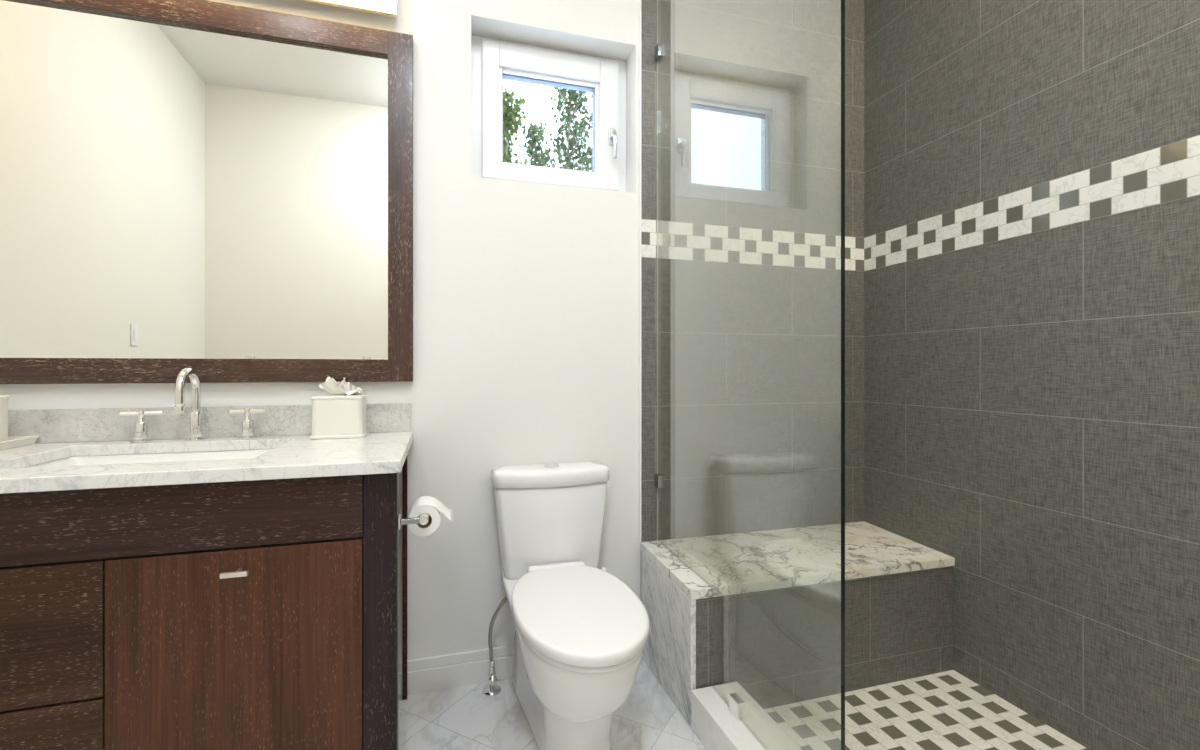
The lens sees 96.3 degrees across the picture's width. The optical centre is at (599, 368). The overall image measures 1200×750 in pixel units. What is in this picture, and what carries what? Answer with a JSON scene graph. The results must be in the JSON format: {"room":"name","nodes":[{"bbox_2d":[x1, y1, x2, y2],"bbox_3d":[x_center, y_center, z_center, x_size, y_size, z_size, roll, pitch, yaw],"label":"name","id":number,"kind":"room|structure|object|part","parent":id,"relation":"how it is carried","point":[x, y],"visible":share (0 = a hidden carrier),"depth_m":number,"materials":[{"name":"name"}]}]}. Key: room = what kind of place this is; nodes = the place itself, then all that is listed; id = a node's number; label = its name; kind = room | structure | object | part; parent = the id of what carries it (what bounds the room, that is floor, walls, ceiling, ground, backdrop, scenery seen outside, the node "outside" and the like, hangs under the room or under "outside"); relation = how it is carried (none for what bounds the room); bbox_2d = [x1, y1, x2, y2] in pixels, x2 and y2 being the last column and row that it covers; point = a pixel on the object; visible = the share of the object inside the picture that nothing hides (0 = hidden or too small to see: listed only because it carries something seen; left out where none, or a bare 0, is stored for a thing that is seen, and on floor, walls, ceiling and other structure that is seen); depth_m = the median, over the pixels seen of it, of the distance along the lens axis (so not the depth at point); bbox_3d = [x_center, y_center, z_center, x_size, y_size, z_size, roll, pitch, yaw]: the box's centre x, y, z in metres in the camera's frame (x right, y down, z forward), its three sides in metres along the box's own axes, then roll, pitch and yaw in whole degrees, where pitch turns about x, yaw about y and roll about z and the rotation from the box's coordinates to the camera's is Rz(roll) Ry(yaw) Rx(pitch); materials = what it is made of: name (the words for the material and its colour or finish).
{"room":"bathroom","nodes":[
{"label":"bathroom","id":0,"kind":"room"},
{"bbox_2d":[0,0,863,660],"bbox_3d":[-0.460,-0.419,2.084,3.474,3.170,0.174,0,0,-17],"label":"wall","id":1,"kind":"structure","parent":0,"point":[526,294],"depth_m":2.19,"materials":[{"name":"white paint"}]},
{"bbox_2d":[0,0,412,383],"bbox_3d":[-1.287,-0.569,1.738,1.291,1.231,0.031,0,0,-17],"label":"wall mirror","id":2,"kind":"object","parent":1,"relation":"attached to","point":[223,192],"visible":0.99,"depth_m":1.74,"materials":[{"name":"brown wood"}]},
{"bbox_3d":[-1.287,0.008,1.738,1.125,0.078,0.031,0,0,-17],"label":"frame","id":3,"kind":"part","parent":2,"relation":"part of","materials":[{"name":"wood"}]},
{"bbox_3d":[-1.287,-1.143,1.738,1.125,0.083,0.031,0,0,-17],"label":"frame","id":4,"kind":"part","parent":2,"relation":"part of","materials":[{"name":"wood"}]},
{"bbox_3d":[-0.709,-0.569,1.911,0.083,1.231,0.031,0,0,-17],"label":"frame","id":5,"kind":"part","parent":2,"relation":"part of","materials":[{"name":"wood"}]},
{"bbox_2d":[8,403,410,442],"bbox_3d":[-1.388,0.175,1.713,1.480,0.101,0.020,0,0,-17],"label":"backsplash","id":6,"kind":"structure","parent":1,"relation":"attached to","point":[98,424],"depth_m":1.71,"materials":[{"name":"stone"}]},
{"bbox_2d":[301,0,396,16],"bbox_3d":[-1.273,-1.292,1.692,1.186,0.125,0.127,0,0,-17],"label":"vanity light","id":7,"kind":"object","parent":1,"relation":"attached to","point":[383,7],"visible":1,"depth_m":1.83,"materials":[{"name":"silver metal"}]},
{"bbox_2d":[328,0,393,11],"bbox_3d":[-1.266,-1.292,1.668,1.170,0.109,0.077,0,0,-17],"label":"diffuser","id":8,"kind":"object","parent":7,"relation":"attached to","point":[360,5],"depth_m":1.83,"materials":[{"name":"white plastic"}]},
{"bbox_2d":[398,645,513,695],"bbox_3d":[-0.968,1.107,1.841,2.361,0.117,0.018,0,0,-17],"label":"baseboard","id":9,"kind":"structure","parent":1,"relation":"attached to","point":[433,673],"depth_m":1.96,"materials":[{"name":"white paint"}]},
{"bbox_2d":[471,35,625,191],"bbox_3d":[-0.201,-1.013,2.206,0.652,0.600,0.139,0,0,-17],"label":"window","id":10,"kind":"structure","parent":1,"relation":"in","point":[493,61],"depth_m":2.19,"materials":[{"name":"white plastic"}]},
{"bbox_3d":[0.052,-0.969,2.251,0.032,0.070,0.012,0,0,-17],"label":"handle plate","id":11,"kind":"part","parent":10,"relation":"part of","materials":[{"name":"silver metal"}]},
{"bbox_3d":[0.062,-0.920,2.223,0.020,0.104,0.022,0,0,-17],"label":"handle","id":12,"kind":"part","parent":10,"relation":"part of","materials":[{"name":"white metal"}]},
{"bbox_2d":[639,0,640,541],"bbox_3d":[0.163,-0.650,2.184,0.008,2.708,0.012,0,0,-17],"label":"trim","id":13,"kind":"structure","parent":1,"relation":"attached to","point":[639,0],"depth_m":2.18,"materials":[{"name":"white paint"}]},
{"bbox_2d":[398,658,1088,749],"bbox_3d":[-0.074,1.263,0.795,4.074,0.206,2.865,0,0,-17],"label":"floor","id":14,"kind":"structure","parent":0,"point":[947,710],"depth_m":1.77,"materials":[{"name":"tile"}]},
{"bbox_2d":[0,456,406,749],"bbox_3d":[-1.287,0.711,1.404,1.459,0.906,0.632,0,0,-17],"label":"vanity cabinet","id":15,"kind":"object","parent":14,"relation":"on","point":[257,614],"visible":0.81,"depth_m":1.22,"materials":[{"name":"brown wood"}]},
{"bbox_3d":[-1.407,0.881,1.081,0.672,0.320,0.020,0,0,-17],"label":"drawer","id":16,"kind":"part","parent":15,"relation":"part of","materials":[{"name":"brown wood"}]},
{"bbox_3d":[-1.407,0.568,1.081,0.672,0.294,0.020,0,0,-17],"label":"drawer","id":17,"kind":"part","parent":15,"relation":"part of","materials":[{"name":"brown wood"}]},
{"bbox_3d":[-1.159,0.336,1.161,1.194,0.156,0.030,0,0,-17],"label":"rail","id":18,"kind":"part","parent":15,"relation":"part of","materials":[{"name":"brown wood"}]},
{"bbox_2d":[0,403,412,493],"bbox_3d":[-1.294,0.191,1.414,1.488,0.132,0.647,0,0,-17],"label":"countertop","id":19,"kind":"structure","parent":15,"relation":"on","point":[286,430],"depth_m":1.59,"materials":[{"name":"white stone"}]},
{"bbox_2d":[0,436,38,449],"bbox_3d":[-1.751,0.214,1.470,0.219,0.024,0.233,0,0,-17],"label":"tray","id":20,"kind":"object","parent":19,"relation":"on","point":[13,441],"visible":1,"depth_m":1.54,"materials":[{"name":"beige plastic"}]},
{"bbox_2d":[0,395,8,441],"bbox_3d":[-1.718,0.147,1.495,0.098,0.138,0.098,0,0,-17],"label":"tumbler","id":21,"kind":"object","parent":20,"relation":"on","point":[3,398],"visible":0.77,"depth_m":1.51,"materials":[{"name":"white ceramic"}]},
{"bbox_2d":[120,410,161,442],"bbox_3d":[-1.413,0.178,1.655,0.100,0.096,0.056,0,0,-17],"label":"handle","id":22,"kind":"object","parent":19,"relation":"on","point":[141,426],"visible":1,"depth_m":1.65,"materials":[{"name":"silver metal"}]},
{"bbox_3d":[-1.413,0.140,1.655,0.100,0.014,0.014,0,0,-31],"label":"lever","id":23,"kind":"part","parent":22,"relation":"part of","materials":[{"name":"silver metal"}]},
{"bbox_2d":[26,449,271,467],"bbox_3d":[-1.205,0.319,1.458,0.582,0.124,0.403,0,0,-17],"label":"sink basin","id":24,"kind":"object","parent":19,"relation":"in","point":[231,454],"visible":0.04,"depth_m":1.62,"materials":[{"name":"white ceramic"}]},
{"bbox_2d":[174,368,207,440],"bbox_3d":[-1.261,0.112,1.650,0.058,0.228,0.154,0,0,-17],"label":"faucet","id":25,"kind":"object","parent":19,"relation":"on","point":[196,415],"visible":1,"depth_m":1.68,"materials":[{"name":"silver metal"}]},
{"bbox_3d":[-1.258,0.070,1.642,0.024,0.143,0.136,0,0,-17],"label":"spout","id":26,"kind":"part","parent":25,"relation":"part of","materials":[{"name":"silver metal"}]},
{"bbox_2d":[230,408,265,438],"bbox_3d":[-1.139,0.178,1.736,0.100,0.096,0.056,0,0,-17],"label":"handle","id":27,"kind":"object","parent":19,"relation":"on","point":[247,423],"visible":1,"depth_m":1.73,"materials":[{"name":"silver metal"}]},
{"bbox_3d":[-1.139,0.140,1.736,0.100,0.014,0.014,0,0,-14],"label":"lever","id":28,"kind":"part","parent":27,"relation":"part of","materials":[{"name":"silver metal"}]},
{"bbox_2d":[309,377,368,439],"bbox_3d":[-0.862,0.127,1.783,0.162,0.198,0.138,0,0,-17],"label":"tissue box","id":29,"kind":"object","parent":19,"relation":"on","point":[341,413],"visible":1,"depth_m":1.73,"materials":[{"name":"white ceramic"}]},
{"bbox_3d":[-0.834,0.731,1.253,0.516,0.620,0.020,0,0,-17],"label":"door","id":30,"kind":"part","parent":15,"relation":"part of","materials":[{"name":"brown wood"}]},
{"bbox_3d":[-0.828,0.467,1.216,0.054,0.011,0.009,0,0,-17],"label":"handle","id":31,"kind":"part","parent":15,"relation":"part of","materials":[{"name":"silver metal"}]},
{"bbox_3d":[-0.550,0.711,1.351,0.078,0.906,0.045,0,0,-17],"label":"post","id":32,"kind":"part","parent":15,"relation":"part of","materials":[{"name":"brown wood"}]},
{"bbox_3d":[-0.690,0.711,1.899,0.016,0.906,0.025,0,0,-17],"label":"leg","id":33,"kind":"part","parent":15,"relation":"part of","materials":[{"name":"brown wood"}]},
{"bbox_2d":[397,513,428,529],"bbox_3d":[-0.495,0.389,1.434,0.074,0.036,0.152,0,0,-17],"label":"paper holder","id":34,"kind":"object","parent":15,"relation":"attached to","point":[423,519],"visible":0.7,"depth_m":1.37,"materials":[{"name":"silver metal"}]},
{"bbox_3d":[-0.510,0.389,1.364,0.007,0.036,0.026,0,0,-17],"label":"wall plate","id":35,"kind":"part","parent":34,"relation":"part of","materials":[{"name":"silver metal"}]},
{"bbox_3d":[-0.476,0.390,1.374,0.065,0.014,0.014,0,0,-17],"label":"arm","id":36,"kind":"part","parent":34,"relation":"part of","materials":[{"name":"silver metal"}]},
{"bbox_2d":[408,496,452,535],"bbox_3d":[-0.461,0.399,1.462,0.115,0.083,0.104,0,0,-17],"label":"toilet paper roll","id":37,"kind":"object","parent":34,"relation":"hanging from","point":[429,505],"visible":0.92,"depth_m":1.42,"materials":[{"name":"white paper"}]},
{"bbox_2d":[482,596,506,695],"bbox_3d":[-0.364,0.978,1.944,0.120,0.375,0.078,0,0,-17],"label":"supply valve","id":38,"kind":"object","parent":14,"relation":"on","point":[492,689],"visible":0.85,"depth_m":1.93,"materials":[{"name":"silver metal"}]},
{"bbox_3d":[-0.383,1.106,1.915,0.032,0.032,0.032,0,0,-17],"label":"valve knob","id":39,"kind":"part","parent":38,"relation":"part of","materials":[{"name":"silver metal"}]},
{"bbox_2d":[491,461,649,749],"bbox_3d":[-0.091,0.761,1.688,0.427,0.807,0.783,0,0,-17],"label":"toilet","id":40,"kind":"object","parent":14,"relation":"on","point":[581,634],"visible":1,"depth_m":1.64,"materials":[{"name":"white ceramic"}]},
{"bbox_3d":[-0.178,0.586,1.980,0.412,0.327,0.164,0,0,-17],"label":"tank","id":41,"kind":"part","parent":40,"relation":"part of","materials":[{"name":"white ceramic"}]},
{"bbox_3d":[-0.177,0.392,1.978,0.427,0.058,0.178,0,0,-17],"label":"tank lid","id":42,"kind":"part","parent":40,"relation":"part of","materials":[{"name":"white ceramic"}]},
{"bbox_3d":[-0.092,0.864,1.694,0.360,0.225,0.742,0,0,-17],"label":"bowl","id":43,"kind":"part","parent":40,"relation":"part of","materials":[{"name":"white ceramic"}]},
{"bbox_3d":[-0.067,0.714,1.610,0.380,0.033,0.620,0,0,-17],"label":"lid","id":44,"kind":"part","parent":40,"relation":"part of","materials":[{"name":"white plastic"}]},
{"bbox_3d":[-0.067,0.742,1.610,0.362,0.016,0.602,0,0,-17],"label":"seat","id":45,"kind":"part","parent":40,"relation":"part of","materials":[{"name":"white plastic"}]},
{"bbox_2d":[691,681,801,749],"bbox_3d":[0.652,1.103,0.839,0.169,0.124,1.932,0,0,-17],"label":"shower curb","id":46,"kind":"object","parent":14,"relation":"on","point":[715,726],"visible":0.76,"depth_m":1.60,"materials":[{"name":"stone"}]},
{"bbox_2d":[654,0,844,749],"bbox_3d":[0.386,-0.347,1.695,0.027,2.774,1.056,0,0,-17],"label":"glass panel","id":47,"kind":"object","parent":46,"relation":"on","point":[736,703],"visible":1,"depth_m":1.19,"materials":[{"name":"glass"}]},
{"bbox_3d":[0.387,-0.348,1.693,0.011,2.772,1.052,0,0,-17],"label":"pane","id":48,"kind":"part","parent":47,"relation":"part of","materials":[{"name":"clear glass"}]},
{"bbox_2d":[640,521,954,726],"bbox_3d":[0.762,0.935,2.119,1.112,0.460,0.459,0,0,-17],"label":"shower bench","id":49,"kind":"object","parent":14,"relation":"on","point":[760,611],"visible":0.88,"depth_m":1.93,"materials":[{"name":"stone"}]},
{"bbox_3d":[0.239,0.952,1.958,0.019,0.427,0.446,0,0,-17],"label":"panel","id":50,"kind":"part","parent":49,"relation":"part of","materials":[{"name":"stone"}]},
{"bbox_3d":[0.762,0.731,2.119,1.112,0.052,0.459,0,0,-17],"label":"seat","id":51,"kind":"part","parent":49,"relation":"part of","materials":[{"name":"stone"}]},
{"bbox_2d":[864,0,1199,749],"bbox_3d":[1.733,-0.419,1.335,0.301,3.170,2.865,0,0,-17],"label":"wall","id":52,"kind":"structure","parent":0,"point":[1032,167],"depth_m":1.75,"materials":[{"name":"tile"}]},
{"label":"outside","id":53,"kind":"structure","parent":0,"visible":0},
{"bbox_3d":[-3.141,1.616,13.987,30.000,0.300,23.400,0,0,-17],"label":"ground","id":54,"kind":"structure","parent":53,"visible":0},
{"bbox_2d":[503,87,527,164],"bbox_3d":[-1.387,-1.282,7.506,1.109,5.505,1.155,0,0,26],"label":"poplar tree","id":55,"kind":"object","parent":54,"relation":"on","point":[510,123],"visible":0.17,"depth_m":7.50,"materials":[{"name":"green plant"}]},
{"bbox_2d":[518,119,551,167],"bbox_3d":[-1.242,-1.569,9.906,0.934,6.078,0.923,0,0,-44],"label":"poplar tree","id":56,"kind":"object","parent":54,"relation":"on","point":[532,131],"visible":0.13,"depth_m":9.86,"materials":[{"name":"green plant"}]},
{"bbox_2d":[539,87,591,171],"bbox_3d":[-0.463,-1.676,8.232,1.383,6.292,1.327,0,0,-17],"label":"poplar tree","id":57,"kind":"object","parent":54,"relation":"on","point":[582,156],"visible":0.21,"depth_m":8.14,"materials":[{"name":"green plant"}]},
{"bbox_2d":[583,155,591,171],"bbox_3d":[-0.262,-1.486,10.913,0.890,5.912,0.828,0,0,40],"label":"poplar tree","id":58,"kind":"object","parent":54,"relation":"on","point":[589,166],"visible":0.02,"depth_m":10.97,"materials":[{"name":"green plant"}]}
]}

